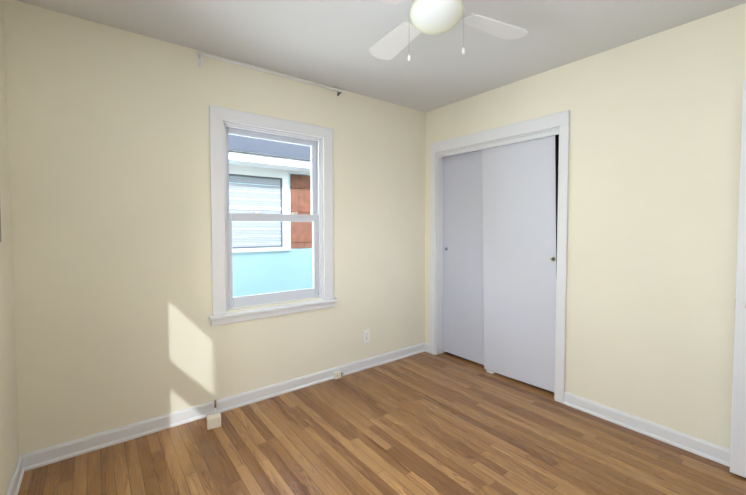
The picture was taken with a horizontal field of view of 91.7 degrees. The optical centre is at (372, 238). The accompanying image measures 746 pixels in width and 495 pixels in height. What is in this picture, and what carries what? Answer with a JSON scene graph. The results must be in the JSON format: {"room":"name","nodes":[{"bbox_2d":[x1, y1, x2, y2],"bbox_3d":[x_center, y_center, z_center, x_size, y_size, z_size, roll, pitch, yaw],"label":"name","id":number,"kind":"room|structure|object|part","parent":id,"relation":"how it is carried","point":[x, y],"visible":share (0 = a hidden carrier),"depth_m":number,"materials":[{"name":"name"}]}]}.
{"room":"empty bedroom","nodes":[
{"label":"empty bedroom","id":0,"kind":"room"},
{"bbox_2d":[0,0,18,494],"bbox_3d":[-0.953,0.050,0.569,0.140,2.460,3.200,-2,3,-38],"label":"wall","id":1,"kind":"structure","parent":0,"point":[9,447],"depth_m":1.75,"materials":[{"name":"paint"}]},
{"bbox_2d":[0,210,1,241],"bbox_3d":[-1.503,-0.242,1.402,0.017,0.525,0.428,-2,3,-38],"label":"picture frame","id":2,"kind":"object","parent":1,"relation":"attached to","point":[0,227],"visible":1,"depth_m":1.57,"materials":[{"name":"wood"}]},
{"bbox_2d":[7,453,26,494],"bbox_3d":[-0.932,1.231,0.714,0.020,0.088,3.060,-2,3,-38],"label":"baseboard","id":3,"kind":"structure","parent":1,"relation":"attached to","point":[21,466],"depth_m":1.81,"materials":[{"name":"white wood"}]},
{"bbox_2d":[3,0,425,454],"bbox_3d":[-0.425,-0.038,3.083,4.050,2.460,0.140,-2,3,-38],"label":"wall","id":4,"kind":"structure","parent":0,"point":[109,154],"depth_m":2.26,"materials":[{"name":"paint"}]},
{"bbox_2d":[27,342,429,470],"bbox_3d":[-0.646,1.157,2.847,3.020,0.088,0.030,-2,3,-38],"label":"baseboard","id":5,"kind":"structure","parent":4,"relation":"attached to","point":[111,437],"depth_m":2.42,"materials":[{"name":"white wood"}]},
{"bbox_2d":[334,371,343,379],"bbox_3d":[-0.290,1.164,3.098,0.090,0.055,0.027,-2,3,-38],"label":"wall jack","id":6,"kind":"object","parent":5,"relation":"attached to","point":[337,374],"visible":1,"depth_m":3.08,"materials":[{"name":"beige plastic"}]},
{"bbox_2d":[197,51,344,95],"bbox_3d":[-0.701,-1.193,2.705,1.139,0.095,0.056,-2,3,-38],"label":"curtain rod","id":7,"kind":"object","parent":4,"relation":"attached to","point":[200,54],"visible":1,"depth_m":2.60,"materials":[{"name":"white painted metal"}]},
{"bbox_2d":[208,105,337,325],"bbox_3d":[-0.761,-0.161,2.803,1.010,1.494,0.226,-2,3,-38],"label":"window","id":8,"kind":"structure","parent":4,"relation":"in","point":[221,119],"depth_m":2.72,"materials":[{"name":"white wood"}]},
{"bbox_3d":[-0.764,-0.159,2.807,0.756,1.295,0.080,-2,3,-38],"label":"window sash","id":9,"kind":"part","parent":8,"relation":"part of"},
{"bbox_2d":[363,329,368,342],"bbox_3d":[-0.060,0.890,3.302,0.070,0.116,0.008,-2,3,-38],"label":"outlet","id":10,"kind":"object","parent":4,"relation":"attached to","point":[365,336],"visible":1,"depth_m":3.30,"materials":[{"name":"white plastic"}]},
{"bbox_2d":[16,0,745,111],"bbox_3d":[0.950,-1.255,1.258,4.050,0.100,4.640,-2,3,-38],"label":"ceiling","id":11,"kind":"structure","parent":0,"point":[328,42],"depth_m":2.19,"materials":[{"name":"paint"}]},
{"bbox_2d":[370,0,527,60],"bbox_3d":[0.272,-0.992,1.553,0.795,0.447,0.784,1,2,17],"label":"ceiling fan","id":12,"kind":"object","parent":11,"relation":"hanging from","point":[432,17],"visible":1,"depth_m":1.62,"materials":[{"name":"white"}]},
{"bbox_2d":[18,352,745,494],"bbox_3d":[0.950,1.283,1.347,4.050,0.060,4.640,-2,3,-38],"label":"floor","id":13,"kind":"structure","parent":0,"point":[426,423],"depth_m":2.09,"materials":[{"name":"brown wood"}]},
{"bbox_2d":[207,399,220,429],"bbox_3d":[-1.065,1.164,2.396,0.099,0.104,0.192,-2,3,-38],"label":"electrical outlet box","id":14,"kind":"object","parent":13,"relation":"on","point":[213,421],"visible":1,"depth_m":2.33,"materials":[{"name":"beige plastic"}]},
{"bbox_2d":[557,134,558,161],"bbox_3d":[1.474,-0.047,3.348,0.720,2.460,1.760,-2,3,-38],"label":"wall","id":15,"kind":"structure","parent":0,"point":[558,145],"depth_m":3.40,"materials":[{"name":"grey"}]},
{"bbox_2d":[425,3,745,448],"bbox_3d":[1.573,-0.018,2.515,0.140,2.460,3.200,-2,3,-38],"label":"wall","id":16,"kind":"structure","parent":0,"point":[655,132],"depth_m":2.22,"materials":[{"name":"paint"}]},
{"bbox_2d":[443,150,483,364],"bbox_3d":[0.922,0.162,3.432,0.038,1.988,0.640,-2,3,-38],"label":"closet door","id":17,"kind":"structure","parent":16,"relation":"in","point":[463,316],"depth_m":3.47,"materials":[{"name":"white wood"}]},
{"bbox_2d":[430,110,569,403],"bbox_3d":[1.049,0.126,3.187,0.166,2.125,1.336,-2,3,-38],"label":"trim","id":18,"kind":"structure","parent":16,"relation":"attached to","point":[546,126],"depth_m":2.95,"materials":[{"name":"white wood"}]},
{"bbox_2d":[482,135,557,391],"bbox_3d":[1.217,0.194,3.013,0.090,2.001,0.698,-2,3,-38],"label":"closet door","id":19,"kind":"structure","parent":16,"relation":"in","point":[520,195],"depth_m":2.95,"materials":[{"name":"white wood"}]},
{"bbox_2d":[564,392,729,466],"bbox_3d":[1.901,1.186,2.001,0.019,0.088,1.639,-2,3,-38],"label":"baseboard","id":20,"kind":"structure","parent":16,"relation":"attached to","point":[703,448],"depth_m":2.22,"materials":[{"name":"white wood"}]},
{"bbox_2d":[730,80,745,477],"bbox_3d":[2.109,0.221,1.574,0.158,2.023,0.754,-2,3,-38],"label":"door frame","id":21,"kind":"structure","parent":16,"relation":"in","point":[738,447],"depth_m":1.85,"materials":[{"name":"white wood"}]},
{"label":"outside","id":22,"kind":"structure","parent":0,"visible":0},
{"bbox_3d":[-0.164,1.798,3.816,23.000,0.060,25.000,-2,3,-38],"label":"lawn","id":23,"kind":"structure","parent":22,"visible":0},
{"bbox_2d":[228,134,312,296],"bbox_3d":[-3.052,-0.995,7.467,15.000,5.257,5.540,-2,3,-38],"label":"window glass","id":24,"kind":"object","parent":23,"relation":"on","point":[248,269],"depth_m":5.72,"materials":[{"name":"blue"}]}
]}

